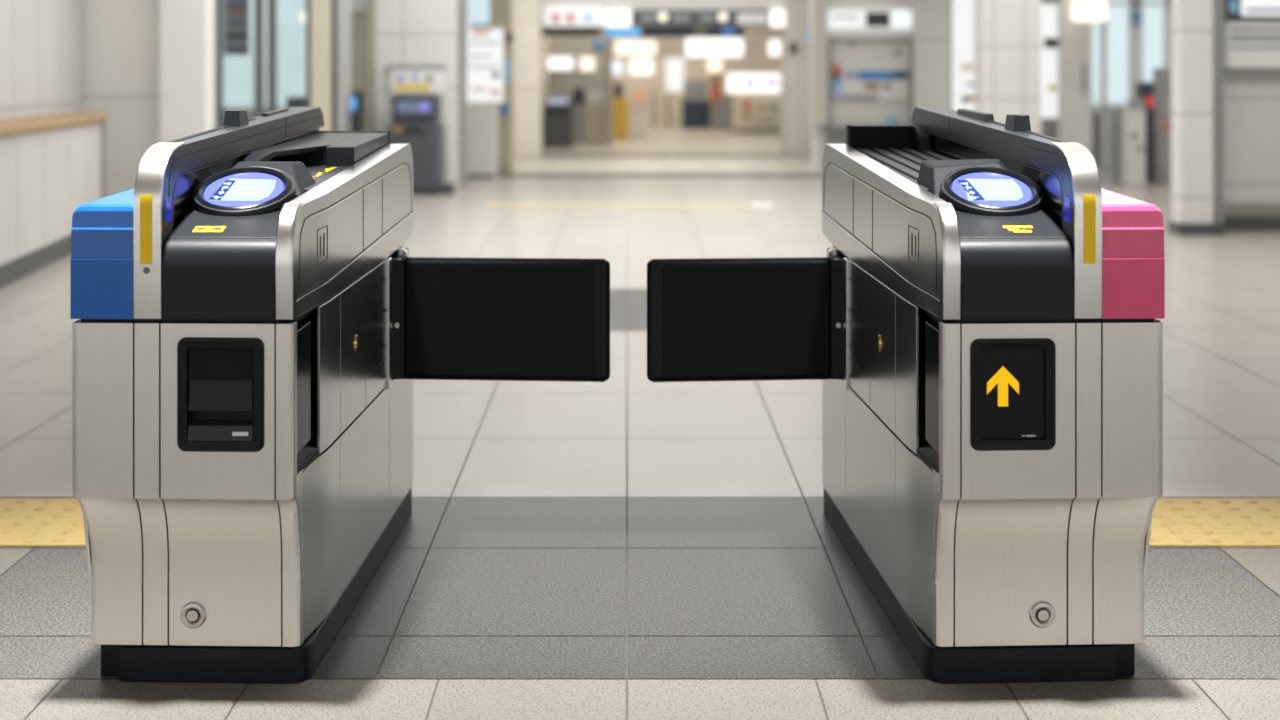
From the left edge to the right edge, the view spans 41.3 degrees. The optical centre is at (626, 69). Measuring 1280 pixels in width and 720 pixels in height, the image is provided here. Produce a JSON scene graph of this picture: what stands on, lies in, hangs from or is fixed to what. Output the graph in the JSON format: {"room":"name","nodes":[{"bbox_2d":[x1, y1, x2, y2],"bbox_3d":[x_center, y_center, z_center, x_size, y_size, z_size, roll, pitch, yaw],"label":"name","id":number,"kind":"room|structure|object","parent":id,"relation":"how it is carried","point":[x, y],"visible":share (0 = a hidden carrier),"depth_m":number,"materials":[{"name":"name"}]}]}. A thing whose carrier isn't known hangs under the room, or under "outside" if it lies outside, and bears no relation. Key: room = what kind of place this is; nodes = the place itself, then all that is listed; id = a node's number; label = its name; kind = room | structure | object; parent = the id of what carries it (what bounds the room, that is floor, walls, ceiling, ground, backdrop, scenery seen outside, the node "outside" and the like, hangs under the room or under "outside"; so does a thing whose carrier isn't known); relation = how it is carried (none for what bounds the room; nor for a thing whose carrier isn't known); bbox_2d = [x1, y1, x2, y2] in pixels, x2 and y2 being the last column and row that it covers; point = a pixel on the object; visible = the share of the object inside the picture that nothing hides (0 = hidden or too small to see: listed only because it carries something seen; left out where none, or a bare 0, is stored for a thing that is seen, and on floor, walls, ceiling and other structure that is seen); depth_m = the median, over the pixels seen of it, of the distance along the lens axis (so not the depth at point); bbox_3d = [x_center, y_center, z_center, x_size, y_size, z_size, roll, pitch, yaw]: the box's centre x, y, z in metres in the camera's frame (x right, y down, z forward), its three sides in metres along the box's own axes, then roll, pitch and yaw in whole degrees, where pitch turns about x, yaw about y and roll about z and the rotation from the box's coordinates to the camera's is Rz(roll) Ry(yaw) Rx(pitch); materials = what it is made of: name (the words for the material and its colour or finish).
{"room":"railway station","nodes":[
{"label":"railway station","id":0,"kind":"room"},
{"bbox_2d":[0,0,80,119],"bbox_3d":[-3.577,-0.775,8.090,0.200,2.140,7.837,0,0,-6],"label":"wall","id":1,"kind":"structure","parent":0,"point":[40,40],"depth_m":10.85,"materials":[{"name":"paint"}]},
{"bbox_2d":[0,123,100,264],"bbox_3d":[-3.327,0.690,7.835,0.300,0.670,7.339,0,0,-6],"label":"wall","id":2,"kind":"structure","parent":0,"point":[45,176],"depth_m":9.89,"materials":[{"name":"paint"}]},
{"bbox_2d":[0,235,70,288],"bbox_3d":[-3.324,1.090,7.826,0.270,0.130,7.319,0,0,-6],"label":"baseboard","id":3,"kind":"structure","parent":2,"relation":"attached to","point":[12,271],"depth_m":9.68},
{"bbox_2d":[0,113,106,137],"bbox_3d":[-3.327,0.323,7.852,0.360,0.065,7.379,0,0,-6],"label":"handrail","id":4,"kind":"object","parent":2,"relation":"on","point":[33,124],"visible":0.92,"depth_m":9.98,"materials":[{"name":"brown wood"}]},
{"bbox_2d":[101,122,105,197],"bbox_3d":[-3.688,0.755,11.505,0.300,0.800,0.061,0,0,-9],"label":"trim","id":5,"kind":"structure","parent":2,"relation":"attached to","point":[103,125],"depth_m":11.50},
{"bbox_2d":[74,0,159,196],"bbox_3d":[-3.615,-0.345,12.175,0.666,3.000,0.250,0,0,0],"label":"pillar","id":6,"kind":"structure","parent":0,"point":[120,39],"depth_m":12.05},
{"bbox_2d":[160,0,213,141],"bbox_3d":[-3.098,-0.345,11.975,0.314,3.000,0.250,0,0,0],"label":"pillar","id":7,"kind":"structure","parent":0,"point":[186,26],"depth_m":11.85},
{"bbox_2d":[214,0,216,127],"bbox_3d":[-2.991,-0.345,12.150,0.096,3.000,0.100,0,0,0],"label":"trim","id":8,"kind":"structure","parent":7,"relation":"attached to","point":[215,1],"depth_m":12.16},
{"bbox_2d":[217,0,310,127],"bbox_3d":[-3.014,-0.345,14.040,0.840,3.000,0.080,0,0,0],"label":"window","id":9,"kind":"structure","parent":0,"point":[240,23],"depth_m":14.03,"materials":[{"name":"clear glass"}]},
{"bbox_2d":[264,0,266,106],"bbox_3d":[-3.462,-0.345,16.650,1.416,3.000,0.100,0,0,0],"label":"window frame","id":10,"kind":"structure","parent":0,"point":[265,1],"depth_m":16.60,"materials":[{"name":"grey"}]},
{"bbox_2d":[311,0,331,130],"bbox_3d":[-2.502,-0.345,14.150,0.164,3.000,0.500,0,0,0],"label":"pillar","id":11,"kind":"structure","parent":0,"point":[321,10],"depth_m":13.90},
{"bbox_2d":[332,0,336,130],"bbox_3d":[-2.404,-0.345,14.075,0.049,3.000,0.250,0,0,0],"label":"trim","id":12,"kind":"structure","parent":11,"relation":"attached to","point":[334,2],"depth_m":13.95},
{"bbox_2d":[337,0,350,130],"bbox_3d":[-2.338,-0.345,14.050,0.065,3.000,0.300,0,0,0],"label":"trim","id":13,"kind":"structure","parent":11,"relation":"attached to","point":[343,6],"depth_m":13.90,"materials":[{"name":"silver metal"}]},
{"bbox_2d":[351,12,365,130],"bbox_3d":[-2.748,-0.345,17.500,0.317,3.000,0.200,0,0,0],"label":"wall","id":14,"kind":"structure","parent":0,"point":[358,19],"depth_m":17.40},
{"bbox_2d":[351,0,365,11],"bbox_3d":[-2.684,-1.221,17.150,0.258,1.248,0.500,0,0,0],"label":"trim","id":15,"kind":"structure","parent":14,"relation":"attached to","point":[356,5],"depth_m":16.90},
{"bbox_2d":[376,0,458,189],"bbox_3d":[-2.047,-0.345,16.600,0.815,3.000,0.600,0,0,0],"label":"pillar","id":16,"kind":"structure","parent":0,"point":[408,32],"depth_m":16.30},
{"bbox_2d":[366,0,375,130],"bbox_3d":[-2.433,-0.345,16.150,0.047,3.000,0.300,0,0,0],"label":"trim","id":17,"kind":"structure","parent":16,"relation":"attached to","point":[370,4],"depth_m":16.02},
{"bbox_2d":[386,65,445,69],"bbox_3d":[-2.020,-0.024,16.270,0.564,0.048,0.060,0,0,0],"label":"trim","id":18,"kind":"structure","parent":16,"relation":"attached to","point":[388,67],"depth_m":16.24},
{"bbox_2d":[390,70,443,93],"bbox_3d":[-2.011,0.115,16.262,0.506,0.229,0.055,0,0,0],"label":"notice","id":19,"kind":"object","parent":16,"relation":"attached to","point":[401,81],"visible":1,"depth_m":16.24,"materials":[{"name":"paper"}]},
{"bbox_2d":[459,0,466,187],"bbox_3d":[-1.636,-0.345,16.800,0.068,3.000,0.400,0,0,0],"label":"trim","id":20,"kind":"structure","parent":16,"relation":"attached to","point":[462,3],"depth_m":16.60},
{"bbox_2d":[467,0,489,23],"bbox_3d":[-1.629,-0.704,18.440,0.271,0.411,0.080,0,0,0],"label":"sign","id":21,"kind":"object","parent":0,"point":[478,11],"visible":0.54,"depth_m":18.40,"materials":[{"name":"white"}]},
{"bbox_2d":[515,0,542,157],"bbox_3d":[-1.364,-0.345,22.800,0.435,3.000,0.800,0,0,0],"label":"pillar","id":22,"kind":"structure","parent":0,"point":[528,13],"depth_m":22.40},
{"bbox_2d":[543,36,548,105],"bbox_3d":[-1.294,-0.345,29.700,0.083,3.000,12.600,0,0,0],"label":"wall","id":23,"kind":"structure","parent":0,"point":[545,38],"depth_m":26.12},
{"bbox_2d":[572,147,780,147],"bbox_3d":[0.100,1.153,25.350,5.000,0.003,0.300,0,0,0],"label":"trim","id":24,"kind":"structure","parent":23,"relation":"attached to","point":[572,147],"depth_m":25.27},
{"bbox_2d":[549,28,602,141],"bbox_3d":[-0.944,-0.345,27.300,1.216,3.000,0.200,0,0,0],"label":"wall","id":25,"kind":"structure","parent":0,"point":[562,83],"depth_m":27.20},
{"bbox_2d":[549,57,572,69],"bbox_3d":[-1.101,-0.104,27.165,0.479,0.208,0.070,0,0,0],"label":"light panel","id":26,"kind":"object","parent":25,"relation":"attached to","point":[555,63],"visible":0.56,"depth_m":27.13,"materials":[{"name":"grey"}]},
{"bbox_2d":[580,57,593,70],"bbox_3d":[-0.638,-0.096,27.165,0.223,0.223,0.070,0,0,0],"label":"light panel","id":27,"kind":"object","parent":25,"relation":"attached to","point":[586,63],"visible":1,"depth_m":27.13,"materials":[{"name":"beige"}]},
{"bbox_2d":[603,28,611,144],"bbox_3d":[-0.300,-0.345,26.350,0.139,3.000,0.300,0,0,0],"label":"pillar","id":28,"kind":"structure","parent":0,"point":[607,41],"depth_m":26.20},
{"bbox_2d":[470,24,780,124],"bbox_3d":[0.805,-0.345,36.100,8.259,3.000,0.200,0,0,0],"label":"wall","id":29,"kind":"structure","parent":0,"point":[695,68],"depth_m":36.00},
{"bbox_2d":[612,61,621,74],"bbox_3d":[-0.211,-0.042,35.965,0.211,0.296,0.070,0,0,0],"label":"light panel","id":30,"kind":"object","parent":29,"relation":"attached to","point":[616,65],"visible":1,"depth_m":35.93,"materials":[{"name":"white"}]},
{"bbox_2d":[630,59,652,74],"bbox_3d":[0.306,-0.063,35.965,0.486,0.338,0.070,0,0,0],"label":"light panel","id":31,"kind":"object","parent":29,"relation":"attached to","point":[637,66],"visible":1,"depth_m":35.93,"materials":[{"name":"grey"}]},
{"bbox_2d":[666,58,683,91],"bbox_3d":[1.014,0.106,35.965,0.380,0.719,0.070,0,0,0],"label":"light panel","id":32,"kind":"object","parent":29,"relation":"attached to","point":[674,67],"visible":1,"depth_m":35.93,"materials":[{"name":"white"}]},
{"bbox_2d":[708,60,721,71],"bbox_3d":[1.860,-0.085,35.965,0.296,0.254,0.070,0,0,0],"label":"light panel","id":33,"kind":"object","parent":29,"relation":"attached to","point":[713,65],"visible":1,"depth_m":35.93,"materials":[{"name":"beige"}]},
{"bbox_2d":[0,125,1279,719],"bbox_3d":[0.000,1.156,19.958,24.000,0.002,48.116,0,0,0],"label":"floor","id":34,"kind":"structure","parent":0,"point":[628,545],"depth_m":4.18,"materials":[{"name":"tile"}]},
{"bbox_2d":[0,499,85,546],"bbox_3d":[-2.630,1.151,4.343,3.140,0.009,0.446,0,0,0],"label":"tactile paving","id":35,"kind":"object","parent":34,"relation":"on","point":[23,522],"visible":0.42,"depth_m":4.31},
{"bbox_2d":[70,107,609,683],"bbox_3d":[-0.533,0.622,3.801,0.965,1.066,1.331,0,0,2],"label":"gate","id":36,"kind":"object","parent":34,"relation":"on","point":[255,326],"visible":1,"depth_m":3.21,"materials":[{"name":"metal"}]},
{"bbox_2d":[188,420,252,440],"bbox_3d":[-0.752,0.670,3.159,0.122,0.033,0.029,0,0,2],"label":"tray","id":37,"kind":"object","parent":36,"relation":"on","point":[198,430],"depth_m":3.15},
{"bbox_2d":[241,131,389,165],"bbox_3d":[-0.728,0.195,4.030,0.232,0.075,0.751,0,0,0],"label":"hood","id":38,"kind":"object","parent":36,"relation":"attached to","point":[312,148],"depth_m":3.95,"materials":[{"name":"black plastic"}]},
{"bbox_2d":[351,92,364,130],"bbox_3d":[-2.719,0.687,17.040,0.149,0.936,0.320,0,0,0],"label":"terminal","id":39,"kind":"object","parent":34,"relation":"on","point":[357,98],"visible":0.31,"depth_m":16.90,"materials":[{"name":"blue"}]},
{"bbox_2d":[388,95,444,194],"bbox_3d":[-1.972,0.698,15.970,0.471,0.914,0.560,0,0,0],"label":"machine","id":40,"kind":"object","parent":34,"relation":"on","point":[416,119],"visible":0.88,"depth_m":15.70,"materials":[{"name":"grey"}]},
{"bbox_2d":[402,128,423,132],"bbox_3d":[-1.975,0.558,15.705,0.203,0.046,0.030,0,0,0],"label":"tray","id":41,"kind":"object","parent":40,"relation":"on","point":[404,130],"depth_m":15.69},
{"bbox_2d":[445,124,450,182],"bbox_3d":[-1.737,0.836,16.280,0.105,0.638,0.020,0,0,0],"label":"locker","id":42,"kind":"object","parent":34,"relation":"on","point":[447,126],"visible":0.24,"depth_m":16.27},
{"bbox_2d":[441,183,454,194],"bbox_3d":[-1.668,1.106,15.850,0.111,0.099,0.200,0,0,0],"label":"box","id":43,"kind":"object","parent":34,"relation":"on","point":[446,188],"visible":1,"depth_m":15.75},
{"bbox_2d":[467,103,497,177],"bbox_3d":[-1.574,0.760,18.444,0.321,0.792,0.512,0,0,0],"label":"base cabinet","id":44,"kind":"object","parent":34,"relation":"on","point":[482,118],"visible":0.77,"depth_m":18.19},
{"bbox_2d":[467,27,504,102],"bbox_3d":[-1.531,-0.053,18.262,0.428,0.814,0.156,0,0,0],"label":"notice board","id":45,"kind":"object","parent":44,"relation":"on","point":[485,45],"visible":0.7,"depth_m":18.19,"materials":[{"name":"grey"}]},
{"bbox_2d":[489,0,514,173],"bbox_3d":[-1.412,-0.345,19.250,0.245,3.000,0.700,0,0,0],"label":"wall pier","id":46,"kind":"object","parent":34,"relation":"on","point":[502,12],"visible":0.44,"depth_m":18.90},
{"bbox_2d":[505,58,509,81],"bbox_3d":[-1.324,0.000,18.867,0.055,0.266,0.075,0,0,0],"label":"wall sign","id":47,"kind":"object","parent":46,"relation":"attached to","point":[507,60],"visible":1,"depth_m":18.83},
{"bbox_2d":[543,97,572,147],"bbox_3d":[-1.030,0.778,25.544,0.430,0.753,0.712,0,0,0],"label":"ticket machine","id":48,"kind":"object","parent":34,"relation":"on","point":[557,111],"visible":1,"depth_m":25.20,"materials":[{"name":"grey"}]},
{"bbox_2d":[573,88,602,143],"bbox_3d":[-0.602,0.718,26.785,0.485,0.873,0.430,0,0,0],"label":"base cabinet","id":49,"kind":"object","parent":34,"relation":"on","point":[588,106],"visible":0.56,"depth_m":26.59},
{"bbox_2d":[485,204,750,206],"bbox_3d":[-0.075,1.154,14.500,2.250,0.002,0.240,0,0,0],"label":"trim","id":50,"kind":"structure","parent":34,"relation":"on","point":[487,205],"depth_m":14.47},
{"bbox_2d":[613,83,627,138],"bbox_3d":[-0.109,0.686,28.593,0.251,0.937,0.415,0,0,0],"label":"base cabinet","id":51,"kind":"object","parent":34,"relation":"on","point":[620,104],"visible":1,"depth_m":28.39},
{"bbox_2d":[629,103,648,137],"bbox_3d":[0.203,0.857,29.035,0.339,0.596,0.530,0,0,0],"label":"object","id":52,"kind":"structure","parent":34,"relation":"on","point":[638,112],"depth_m":28.80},
{"bbox_2d":[634,90,644,102],"bbox_3d":[0.213,0.451,29.005,0.187,0.221,0.130,0,0,0],"label":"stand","id":53,"kind":"object","parent":52,"relation":"on","point":[639,95],"visible":1,"depth_m":28.95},
{"bbox_2d":[496,174,821,176],"bbox_3d":[0.000,1.153,18.600,6.400,0.003,0.600,0,0,0],"label":"trim","id":54,"kind":"structure","parent":34,"relation":"on","point":[498,175],"depth_m":18.56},
{"bbox_2d":[650,92,681,126],"bbox_3d":[0.794,0.801,34.800,0.651,0.707,0.400,0,0,0],"label":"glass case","id":55,"kind":"object","parent":34,"relation":"on","point":[675,98],"visible":1,"depth_m":34.60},
{"bbox_2d":[541,154,809,156],"bbox_3d":[0.100,1.153,22.950,5.000,0.003,0.700,0,0,0],"label":"trim","id":56,"kind":"structure","parent":34,"relation":"on","point":[543,155],"depth_m":22.90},
{"bbox_2d":[682,101,709,127],"bbox_3d":[1.393,0.884,33.885,0.613,0.542,0.630,0,0,0],"label":"base cabinet","id":57,"kind":"object","parent":34,"relation":"on","point":[695,114],"depth_m":33.60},
{"bbox_2d":[684,80,707,100],"bbox_3d":[1.429,0.681,35.350,0.497,0.948,0.300,0,0,0],"label":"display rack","id":58,"kind":"object","parent":34,"relation":"on","point":[694,90],"visible":0.44,"depth_m":35.20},
{"bbox_2d":[710,74,720,128],"bbox_3d":[1.738,0.617,33.345,0.195,1.077,0.310,0,0,0],"label":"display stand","id":59,"kind":"object","parent":34,"relation":"on","point":[715,79],"visible":1,"depth_m":33.19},
{"bbox_2d":[721,94,732,129],"bbox_3d":[1.931,0.807,32.700,0.229,0.696,0.400,0,0,0],"label":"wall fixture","id":60,"kind":"object","parent":34,"relation":"on","point":[726,99],"visible":0.81,"depth_m":32.50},
{"bbox_2d":[733,94,780,132],"bbox_3d":[2.441,0.798,31.494,0.918,0.714,0.612,0,0,0],"label":"display case","id":61,"kind":"object","parent":34,"relation":"on","point":[752,113],"depth_m":31.20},
{"bbox_2d":[727,73,780,92],"bbox_3d":[2.361,0.237,31.065,1.076,0.365,0.170,0,0,0],"label":"sign","id":62,"kind":"object","parent":61,"relation":"on","point":[736,82],"visible":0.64,"depth_m":31.00,"materials":[{"name":"white"}]},
{"bbox_2d":[647,107,1164,683],"bbox_3d":[0.518,0.625,3.801,0.913,1.060,1.331,0,0,-3],"label":"gate","id":63,"kind":"object","parent":34,"relation":"on","point":[980,326],"visible":1,"depth_m":3.21,"materials":[{"name":"metal"}]},
{"bbox_2d":[952,0,974,110],"bbox_3d":[3.720,0.118,18.627,0.306,2.074,0.066,0,0,0],"label":"poster","id":64,"kind":"object","parent":34,"relation":"on","point":[963,11],"visible":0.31,"depth_m":18.60,"materials":[{"name":"grey paper"}]},
{"bbox_2d":[1109,105,1116,182],"bbox_3d":[4.974,0.757,17.400,0.070,0.797,0.070,0,0,0],"label":"steel post","id":65,"kind":"object","parent":34,"relation":"on","point":[1112,108],"visible":1,"depth_m":17.37,"materials":[{"name":"silver metal"}]},
{"bbox_2d":[1117,105,1124,182],"bbox_3d":[5.056,0.757,17.400,0.070,0.797,0.070,0,0,0],"label":"steel post","id":66,"kind":"object","parent":34,"relation":"on","point":[1118,106],"visible":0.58,"depth_m":17.38,"materials":[{"name":"silver metal"}]},
{"bbox_2d":[1119,98,1145,184],"bbox_3d":[5.090,0.718,17.115,0.200,0.875,0.270,0,0,0],"label":"machine","id":67,"kind":"object","parent":34,"relation":"on","point":[1132,118],"visible":1,"depth_m":17.00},
{"bbox_2d":[1136,82,1152,180],"bbox_3d":[5.456,0.640,17.844,0.146,1.030,0.312,0,0,0],"label":"machine","id":68,"kind":"object","parent":34,"relation":"on","point":[1143,89],"visible":0.52,"depth_m":17.70,"materials":[{"name":"red"}]},
{"bbox_2d":[1153,68,1169,183],"bbox_3d":[5.474,0.567,17.290,0.182,1.175,0.220,0,0,0],"label":"machine","id":69,"kind":"object","parent":34,"relation":"on","point":[1161,76],"visible":0.6,"depth_m":17.20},
{"bbox_2d":[1149,499,1279,546],"bbox_3d":[2.615,1.151,4.343,3.170,0.009,0.446,0,0,0],"label":"tactile paving","id":70,"kind":"object","parent":34,"relation":"on","point":[1175,522],"visible":0.49,"depth_m":4.32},
{"bbox_2d":[542,0,784,27],"bbox_3d":[0.660,-1.212,23.100,3.718,1.266,0.400,0,0,0],"label":"lintel","id":71,"kind":"object","parent":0,"point":[630,5],"visible":0.2,"depth_m":22.90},
{"bbox_2d":[543,27,600,35],"bbox_3d":[-0.763,-0.528,23.190,0.817,0.129,0.080,0,0,0],"label":"shop sign","id":72,"kind":"structure","parent":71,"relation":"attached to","point":[547,31],"depth_m":23.15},
{"bbox_2d":[545,6,601,25],"bbox_3d":[-0.719,-0.726,22.872,0.766,0.269,0.056,0,0,0],"label":"lit sign","id":73,"kind":"object","parent":71,"relation":"attached to","point":[554,15],"visible":1,"depth_m":22.85,"materials":[{"name":"white plastic"}]},
{"bbox_2d":[605,10,630,26],"bbox_3d":[-0.121,-0.691,22.860,0.349,0.228,0.080,0,0,0],"label":"lit sign","id":74,"kind":"object","parent":71,"relation":"attached to","point":[613,18],"visible":1,"depth_m":22.82,"materials":[{"name":"grey"}]},
{"bbox_2d":[606,27,639,36],"bbox_3d":[-0.054,-0.521,23.190,0.463,0.143,0.080,0,0,0],"label":"hanging sign","id":75,"kind":"object","parent":71,"relation":"hanging from","point":[610,31],"visible":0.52,"depth_m":23.15,"materials":[{"name":"blue"}]},
{"bbox_2d":[641,27,743,36],"bbox_3d":[0.892,-0.521,23.187,1.403,0.143,0.086,0,0,0],"label":"hanging sign","id":76,"kind":"object","parent":71,"relation":"hanging from","point":[645,31],"visible":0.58,"depth_m":23.15,"materials":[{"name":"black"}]},
{"bbox_2d":[632,10,769,25],"bbox_3d":[0.994,-0.699,22.835,1.854,0.215,0.130,0,0,0],"label":"signboard","id":77,"kind":"object","parent":71,"relation":"attached to","point":[639,17],"visible":1,"depth_m":22.84,"materials":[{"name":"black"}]},
{"bbox_2d":[770,10,784,26],"bbox_3d":[2.101,-0.691,22.860,0.362,0.228,0.080,0,0,0],"label":"lit sign","id":78,"kind":"object","parent":71,"relation":"attached to","point":[777,17],"visible":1,"depth_m":22.82,"materials":[{"name":"grey"}]},
{"bbox_2d":[612,28,780,56],"bbox_3d":[1.445,-1.043,31.650,3.521,1.604,0.300,0,0,0],"label":"wall","id":79,"kind":"structure","parent":0,"point":[755,40],"depth_m":31.50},
{"bbox_2d":[615,41,655,54],"bbox_3d":[0.157,-0.407,31.465,0.758,0.259,0.070,0,0,0],"label":"light panel","id":80,"kind":"object","parent":79,"relation":"attached to","point":[621,47],"visible":1,"depth_m":31.43,"materials":[{"name":"beige"}]},
{"bbox_2d":[686,38,742,56],"bbox_3d":[1.618,-0.416,31.465,1.054,0.351,0.070,0,0,0],"label":"light panel","id":81,"kind":"object","parent":79,"relation":"attached to","point":[695,47],"visible":1,"depth_m":31.43,"materials":[{"name":"grey"}]},
{"bbox_2d":[769,40,780,55],"bbox_3d":[2.801,-0.407,31.465,0.351,0.296,0.070,0,0,0],"label":"light panel","id":82,"kind":"object","parent":79,"relation":"attached to","point":[774,45],"visible":0.49,"depth_m":31.43,"materials":[{"name":"grey"}]},
{"bbox_2d":[781,0,808,155],"bbox_3d":[2.297,-0.345,23.100,0.347,3.000,0.800,0,0,0],"label":"pillar","id":83,"kind":"structure","parent":0,"point":[794,66],"depth_m":22.70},
{"bbox_2d":[809,0,810,156],"bbox_3d":[2.482,-0.345,22.700,0.093,3.000,0.400,0,0,0],"label":"trim","id":84,"kind":"structure","parent":83,"relation":"attached to","point":[809,0],"depth_m":22.69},
{"bbox_2d":[811,0,912,169],"bbox_3d":[2.756,-0.345,19.750,1.199,3.000,0.300,0,0,0],"label":"wall","id":85,"kind":"structure","parent":0,"point":[817,131],"depth_m":19.60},
{"bbox_2d":[810,0,827,124],"bbox_3d":[2.197,-0.611,19.475,0.182,2.468,0.250,0,0,0],"label":"trim","id":86,"kind":"structure","parent":85,"relation":"attached to","point":[818,9],"depth_m":19.35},
{"bbox_2d":[825,127,845,144],"bbox_3d":[2.776,0.906,19.550,0.986,0.498,0.100,0,0,0],"label":"trim","id":87,"kind":"structure","parent":85,"relation":"attached to","point":[830,137],"depth_m":19.50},
{"bbox_2d":[828,10,911,28],"bbox_3d":[2.761,-0.580,19.557,1.022,0.218,0.086,0,0,0],"label":"lit sign","id":88,"kind":"object","parent":85,"relation":"attached to","point":[837,19],"visible":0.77,"depth_m":19.52,"materials":[{"name":"white plastic"}]},
{"bbox_2d":[893,12,909,26],"bbox_3d":[3.152,-0.580,19.519,0.195,0.172,0.010,0,0,0],"label":"lamp","id":89,"kind":"object","parent":88,"relation":"attached to","point":[900,19],"depth_m":19.51,"materials":[{"name":"grey"}]},
{"bbox_2d":[829,39,911,125],"bbox_3d":[2.800,0.144,19.565,0.954,1.000,0.070,0,0,0],"label":"poster board","id":90,"kind":"object","parent":85,"relation":"attached to","point":[841,51],"visible":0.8,"depth_m":19.55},
{"bbox_2d":[832,64,908,100],"bbox_3d":[2.793,0.143,19.517,0.883,0.424,0.046,0,0,0],"label":"poster","id":91,"kind":"object","parent":90,"relation":"attached to","point":[850,82],"visible":1,"depth_m":19.50,"materials":[{"name":"paper"}]},
{"bbox_2d":[913,0,949,110],"bbox_3d":[3.420,-0.345,19.100,0.380,3.000,0.200,0,0,0],"label":"pillar","id":92,"kind":"structure","parent":0,"point":[931,18],"depth_m":19.00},
{"bbox_2d":[950,0,951,108],"bbox_3d":[3.678,-0.345,19.450,0.068,3.000,0.300,0,0,0],"label":"trim","id":93,"kind":"structure","parent":0,"point":[950,0],"depth_m":19.30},
{"bbox_2d":[975,0,1040,133],"bbox_3d":[3.659,-0.345,16.350,0.572,3.000,0.300,0,0,0],"label":"pillar","id":94,"kind":"structure","parent":0,"point":[1007,32],"depth_m":16.20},
{"bbox_2d":[1041,0,1057,138],"bbox_3d":[4.390,-0.345,17.700,0.311,3.000,0.200,0,0,0],"label":"wall","id":95,"kind":"structure","parent":0,"point":[1049,126],"depth_m":17.60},
{"bbox_2d":[1041,4,1057,117],"bbox_3d":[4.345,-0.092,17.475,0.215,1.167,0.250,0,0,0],"label":"poster","id":96,"kind":"object","parent":95,"relation":"attached to","point":[1049,12],"visible":0.58,"depth_m":17.40,"materials":[{"name":"grey paper"}]},
{"bbox_2d":[1058,0,1089,150],"bbox_3d":[4.495,-0.345,17.100,0.270,3.000,0.200,0,0,0],"label":"pillar","id":97,"kind":"structure","parent":0,"point":[1073,37],"depth_m":17.00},
{"bbox_2d":[1082,62,1086,91],"bbox_3d":[4.569,0.070,16.983,0.040,0.299,0.045,0,0,0],"label":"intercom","id":98,"kind":"object","parent":97,"relation":"attached to","point":[1084,64],"visible":1,"depth_m":16.96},
{"bbox_2d":[1090,0,1169,165],"bbox_3d":[6.060,-0.345,20.450,1.056,3.000,0.100,0,0,0],"label":"window","id":99,"kind":"structure","parent":0,"point":[1122,54],"depth_m":20.44,"materials":[{"name":"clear glass"}]},
{"bbox_2d":[1131,10,1141,25],"bbox_3d":[6.066,-0.618,20.230,0.131,0.190,0.060,0,0,0],"label":"round sign","id":100,"kind":"object","parent":99,"relation":"attached to","point":[1136,15],"visible":1,"depth_m":20.20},
{"bbox_2d":[1172,0,1212,223],"bbox_3d":[3.990,-0.375,12.000,0.224,2.940,0.200,0,0,0],"label":"pillar","id":101,"kind":"structure","parent":0,"point":[1192,20],"depth_m":11.90,"materials":[{"name":"tile"}]},
{"bbox_2d":[1170,0,1171,220],"bbox_3d":[3.922,-0.345,12.140,0.057,3.000,0.080,0,0,0],"label":"trim","id":102,"kind":"structure","parent":101,"relation":"attached to","point":[1170,0],"depth_m":12.17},
{"bbox_2d":[1169,221,1224,234],"bbox_3d":[4.018,1.115,11.995,0.314,0.080,0.250,0,0,0],"label":"baseboard","id":103,"kind":"structure","parent":101,"relation":"attached to","point":[1217,228],"depth_m":11.87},
{"bbox_2d":[1224,19,1279,203],"bbox_3d":[5.021,-0.375,12.450,1.433,2.940,0.300,0,0,0],"label":"wall","id":104,"kind":"structure","parent":0,"point":[1251,105],"depth_m":12.30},
{"bbox_2d":[1213,0,1223,223],"bbox_3d":[4.182,-0.375,12.175,0.099,2.940,0.250,0,0,0],"label":"trim","id":105,"kind":"structure","parent":104,"relation":"attached to","point":[1218,5],"depth_m":12.05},
{"bbox_2d":[1224,0,1279,18],"bbox_3d":[4.672,-0.542,12.235,0.746,0.352,0.090,0,0,0],"label":"wall sign","id":106,"kind":"object","parent":104,"relation":"attached to","point":[1233,9],"visible":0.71,"depth_m":12.19,"materials":[{"name":"grey"}]},
{"bbox_2d":[1229,0,1237,11],"bbox_3d":[4.353,-0.459,12.199,0.065,0.086,0.010,0,0,0],"label":"print","id":107,"kind":"object","parent":106,"relation":"attached to","point":[1233,4],"depth_m":12.19},
{"bbox_2d":[1224,216,1279,230],"bbox_3d":[4.989,1.105,12.410,1.423,0.100,0.380,0,0,0],"label":"baseboard","id":108,"kind":"structure","parent":104,"relation":"attached to","point":[1232,223],"depth_m":12.22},
{"bbox_2d":[1224,204,1279,215],"bbox_3d":[5.005,1.011,12.280,1.428,0.089,0.040,0,0,0],"label":"trim","id":109,"kind":"structure","parent":104,"relation":"attached to","point":[1229,209],"depth_m":12.26,"materials":[{"name":"metal"}]},
{"bbox_2d":[1224,68,1279,77],"bbox_3d":[4.997,0.022,12.270,1.426,0.072,0.060,0,0,0],"label":"trim","id":110,"kind":"structure","parent":104,"relation":"attached to","point":[1228,72],"depth_m":12.24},
{"bbox_2d":[1224,22,1279,67],"bbox_3d":[4.676,-0.179,12.237,0.739,0.330,0.086,0,0,0],"label":"wall sign","id":111,"kind":"object","parent":104,"relation":"attached to","point":[1246,44],"visible":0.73,"depth_m":12.20,"materials":[{"name":"paper"}]},
{"bbox_3d":[0.000,-1.895,20.700,24.000,0.100,46.600,0,0,0],"label":"ceiling","id":112,"kind":"structure","parent":0,"visible":0},
{"bbox_2d":[1071,0,1106,21],"bbox_3d":[4.541,-1.160,16.700,0.340,1.369,0.340,0,0,0],"label":"lamp","id":113,"kind":"object","parent":112,"relation":"hanging from","point":[1081,10],"visible":1,"depth_m":16.56,"materials":[{"name":"beige"}]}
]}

